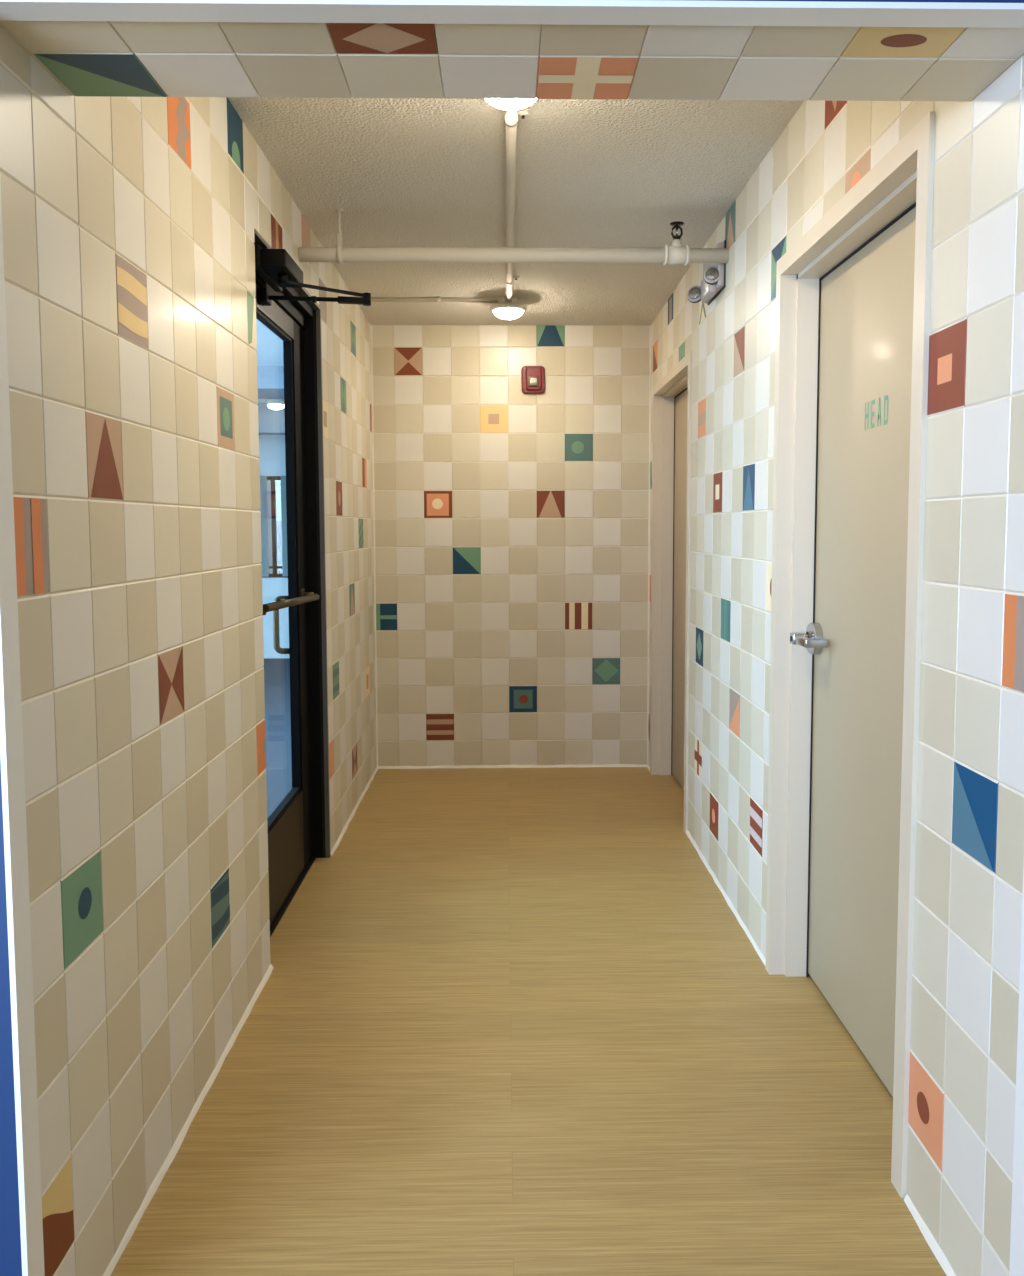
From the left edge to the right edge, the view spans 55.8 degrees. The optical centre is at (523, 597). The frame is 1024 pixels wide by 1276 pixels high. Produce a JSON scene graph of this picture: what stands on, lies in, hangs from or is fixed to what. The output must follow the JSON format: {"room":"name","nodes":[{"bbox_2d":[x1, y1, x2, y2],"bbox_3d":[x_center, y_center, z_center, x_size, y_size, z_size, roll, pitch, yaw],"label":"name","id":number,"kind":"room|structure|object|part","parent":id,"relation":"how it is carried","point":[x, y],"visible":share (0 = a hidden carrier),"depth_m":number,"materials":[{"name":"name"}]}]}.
{"room":"hallway","nodes":[
{"label":"hallway","id":0,"kind":"room"},
{"bbox_2d":[0,25,376,1275],"bbox_3d":[-0.831,-0.182,3.345,0.111,2.530,3.984,0,4,-1],"label":"wall","id":1,"kind":"structure","parent":0,"point":[129,223],"depth_m":1.91,"materials":[{"name":"tile"}]},
{"bbox_2d":[0,181,44,1275],"bbox_3d":[-0.737,0.208,1.393,0.008,2.031,0.049,0,4,-1],"label":"trim","id":2,"kind":"structure","parent":1,"relation":"attached to","point":[11,728],"depth_m":1.40,"materials":[{"name":"white"}]},
{"bbox_2d":[103,767,377,1275],"bbox_3d":[-0.768,1.074,3.412,0.011,0.014,3.851,0,4,-1],"label":"baseboard","id":3,"kind":"structure","parent":1,"relation":"attached to","point":[155,1184],"depth_m":2.16,"materials":[{"name":"beige"}]},
{"bbox_2d":[254,228,370,936],"bbox_3d":[-0.714,-0.004,3.341,0.418,2.175,0.993,-1,4,-5],"label":"door","id":4,"kind":"structure","parent":1,"relation":"in","point":[299,826],"depth_m":3.67,"materials":[{"name":"black metal"}]},
{"bbox_3d":[-0.921,0.105,3.688,0.069,0.223,0.023,0,4,-1],"label":"pull handle","id":5,"kind":"part","parent":4,"relation":"part of","materials":[{"name":"brown metal"}]},
{"bbox_3d":[-0.860,0.032,3.329,0.040,2.064,0.858,0,4,-1],"label":"panel","id":6,"kind":"part","parent":4,"relation":"part of","materials":[{"name":"black metal"}]},
{"bbox_3d":[-0.843,0.000,3.331,0.085,2.169,0.983,0,4,-1],"label":"frame","id":7,"kind":"part","parent":4,"relation":"part of","materials":[{"name":"black metal"}]},
{"bbox_3d":[-0.789,-0.003,3.334,0.030,2.175,0.994,0,4,-1],"label":"metal edge trim","id":8,"kind":"part","parent":4,"relation":"part of","materials":[{"name":"black metal"}]},
{"bbox_3d":[-0.666,-0.965,3.035,0.351,0.064,0.168,0,4,-1],"label":"closer arm","id":9,"kind":"part","parent":4,"relation":"part of","materials":[{"name":"black metal"}]},
{"bbox_2d":[256,319,283,402],"bbox_3d":[-3.950,-1.517,5.455,6.035,0.061,8.411,0,4,-1],"label":"ceiling","id":10,"kind":"structure","parent":0,"point":[269,351],"depth_m":5.95,"materials":[{"name":"white paint"}]},
{"bbox_2d":[257,366,284,434],"bbox_3d":[-3.915,-1.513,7.625,5.883,0.259,2.164,0,4,-1],"label":"trim","id":11,"kind":"structure","parent":10,"relation":"attached to","point":[270,378],"depth_m":6.99,"materials":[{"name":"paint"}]},
{"bbox_2d":[265,399,283,409],"bbox_3d":[-2.130,-1.657,8.322,0.189,0.082,0.189,0,4,-1],"label":"ceiling light","id":12,"kind":"object","parent":10,"relation":"attached to","point":[275,404],"visible":0.83,"depth_m":8.26,"materials":[{"name":"beige"}]},
{"bbox_2d":[259,435,288,657],"bbox_3d":[-3.975,-0.591,9.777,6.142,2.438,0.076,0,4,-1],"label":"wall","id":13,"kind":"structure","parent":0,"point":[271,447],"depth_m":9.80,"materials":[{"name":"white paint"}]},
{"bbox_2d":[262,476,287,577],"bbox_3d":[-2.512,-0.710,9.788,2.094,1.021,0.046,0,4,-1],"label":"window","id":14,"kind":"structure","parent":13,"relation":"in","point":[274,567],"depth_m":9.77,"materials":[{"name":"black metal"}]},
{"bbox_2d":[260,476,268,576],"bbox_3d":[-2.602,-0.711,9.691,0.064,1.006,0.050,0,4,-1],"label":"curtain","id":15,"kind":"object","parent":14,"relation":"hanging from","point":[263,479],"visible":0.98,"depth_m":9.67,"materials":[{"name":"white fabric"}]},
{"bbox_2d":[281,476,287,575],"bbox_3d":[-2.396,-0.712,9.695,0.061,1.006,0.050,0,4,-1],"label":"curtain","id":16,"kind":"object","parent":14,"relation":"hanging from","point":[283,478],"visible":0.83,"depth_m":9.69,"materials":[{"name":"white fabric"}]},
{"bbox_2d":[263,658,291,818],"bbox_3d":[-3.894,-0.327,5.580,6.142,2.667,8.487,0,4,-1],"label":"floor","id":17,"kind":"structure","parent":0,"point":[276,670],"depth_m":6.36,"materials":[{"name":"carpet"}]},
{"bbox_2d":[372,325,649,765],"bbox_3d":[-0.035,-0.325,5.301,1.772,2.530,0.093,0,4,-1],"label":"wall","id":18,"kind":"structure","parent":0,"point":[511,525],"depth_m":5.26,"materials":[{"name":"tile"}]},
{"bbox_2d":[371,325,650,767],"bbox_3d":[-0.064,-0.261,5.257,1.501,2.408,0.009,0,4,-1],"label":"trim","id":19,"kind":"structure","parent":18,"relation":"attached to","point":[371,325],"depth_m":5.25,"materials":[{"name":"beige"}]},
{"bbox_2d":[378,764,646,768],"bbox_3d":[-0.061,0.933,5.341,1.498,0.014,0.011,0,4,-1],"label":"baseboard","id":20,"kind":"structure","parent":18,"relation":"attached to","point":[609,765],"depth_m":5.34,"materials":[{"name":"beige"}]},
{"bbox_2d":[521,366,544,393],"bbox_3d":[0.050,-1.164,5.167,0.126,0.148,0.061,0,4,-1],"label":"fire alarm","id":21,"kind":"object","parent":18,"relation":"attached to","point":[532,377],"visible":1,"depth_m":5.16,"materials":[{"name":"red plastic"}]},
{"bbox_2d":[0,0,1023,1275],"bbox_3d":[-0.029,-0.235,1.504,12.192,2.896,0.297,0,4,-1],"label":"wall","id":22,"kind":"structure","parent":0,"point":[86,58],"depth_m":1.46,"materials":[{"name":"tile"}]},
{"bbox_2d":[0,0,1023,27],"bbox_3d":[0.007,-0.807,1.334,1.498,0.008,0.049,0,4,-1],"label":"trim","id":23,"kind":"structure","parent":22,"relation":"attached to","point":[550,12],"depth_m":1.33,"materials":[{"name":"white"}]},
{"bbox_2d":[227,97,804,324],"bbox_3d":[-0.033,-1.388,3.351,1.528,0.130,3.653,0,4,-1],"label":"ceiling","id":24,"kind":"structure","parent":0,"point":[401,172],"depth_m":3.15,"materials":[{"name":"white paint"}]},
{"bbox_2d":[371,297,498,302],"bbox_3d":[-0.456,-1.413,4.607,0.675,0.020,0.074,0,4,1],"label":"cable raceway","id":25,"kind":"object","parent":24,"relation":"attached to","point":[438,299],"visible":0.91,"depth_m":4.60,"materials":[{"name":"beige plastic"}]},
{"bbox_2d":[490,296,525,318],"bbox_3d":[-0.075,-1.378,4.606,0.174,0.104,0.174,0,4,-1],"label":"ceiling light","id":26,"kind":"object","parent":24,"relation":"attached to","point":[504,309],"visible":0.99,"depth_m":4.56,"materials":[{"name":"beige glass"}]},
{"bbox_2d":[486,99,535,109],"bbox_3d":[-0.031,-1.230,2.318,0.174,0.104,0.174,0,4,-1],"label":"ceiling light","id":27,"kind":"object","parent":24,"relation":"attached to","point":[506,104],"visible":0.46,"depth_m":2.32,"materials":[{"name":"beige"}]},
{"bbox_2d":[298,208,729,265],"bbox_3d":[-0.033,-1.258,3.382,1.504,0.188,0.069,0,4,-1],"label":"pipe","id":28,"kind":"object","parent":24,"relation":"hanging from","point":[676,253],"visible":1,"depth_m":3.37,"materials":[{"name":"beige metal"}]},
{"bbox_3d":[-0.642,-1.287,3.369,0.027,0.125,0.027,0,4,-1],"label":"hanger rod","id":29,"kind":"part","parent":28,"relation":"part of","materials":[{"name":"beige metal"}]},
{"bbox_2d":[505,110,527,301],"bbox_3d":[-0.037,-1.337,3.456,0.061,0.053,2.240,0,4,-1],"label":"conduit","id":30,"kind":"object","parent":24,"relation":"attached to","point":[511,116],"visible":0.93,"depth_m":3.03,"materials":[{"name":"beige metal"}]},
{"bbox_2d":[110,767,946,1275],"bbox_3d":[-0.004,1.328,0.481,13.716,0.076,9.914,0,4,-1],"label":"floor","id":31,"kind":"structure","parent":0,"point":[515,1022],"depth_m":2.31,"materials":[{"name":"brown wood"}]},
{"bbox_2d":[648,53,1023,1275],"bbox_3d":[0.827,-0.188,3.367,0.214,2.530,4.003,0,4,-1],"label":"wall","id":32,"kind":"structure","parent":0,"point":[969,851],"depth_m":1.75,"materials":[{"name":"tile"}]},
{"bbox_2d":[650,352,692,831],"bbox_3d":[0.765,-0.041,4.642,0.155,2.054,1.036,0,4,-1],"label":"door","id":33,"kind":"structure","parent":32,"relation":"in","point":[672,395],"depth_m":5.06,"materials":[{"name":"beige paint"}]},
{"bbox_3d":[0.820,-0.015,4.643,0.045,1.980,0.914,0,4,-1],"label":"panel","id":34,"kind":"part","parent":33,"relation":"part of","materials":[{"name":"beige paint"}]},
{"bbox_2d":[687,240,725,304],"bbox_3d":[0.665,-1.188,3.572,0.098,0.174,0.284,0,4,-1],"label":"emergency light","id":35,"kind":"object","parent":32,"relation":"attached to","point":[713,282],"visible":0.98,"depth_m":3.48,"materials":[{"name":"beige"}]},
{"bbox_2d":[647,765,955,1275],"bbox_3d":[0.719,1.068,3.440,0.011,0.014,3.851,0,4,-1],"label":"baseboard","id":36,"kind":"structure","parent":32,"relation":"attached to","point":[936,1250],"depth_m":1.88,"materials":[{"name":"beige"}]},
{"bbox_2d":[766,111,934,1197],"bbox_3d":[0.809,0.115,2.334,0.155,2.074,0.998,0,4,-1],"label":"door","id":37,"kind":"structure","parent":32,"relation":"in","point":[852,631],"depth_m":2.44,"materials":[{"name":"beige paint"}]},
{"bbox_3d":[0.790,0.121,2.689,0.064,0.030,0.140,0,4,-1],"label":"lever handle","id":38,"kind":"part","parent":37,"relation":"part of","materials":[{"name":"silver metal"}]},
{"bbox_3d":[0.864,0.140,2.339,0.045,1.995,0.876,0,4,-1],"label":"panel","id":39,"kind":"part","parent":37,"relation":"part of","materials":[{"name":"beige paint"}]},
{"bbox_2d":[1009,867,1023,1275],"bbox_3d":[0.758,0.202,1.421,0.008,2.031,0.049,0,4,-1],"label":"trim","id":40,"kind":"structure","parent":32,"relation":"attached to","point":[1016,1267],"depth_m":1.47,"materials":[{"name":"white paint"}]}
]}

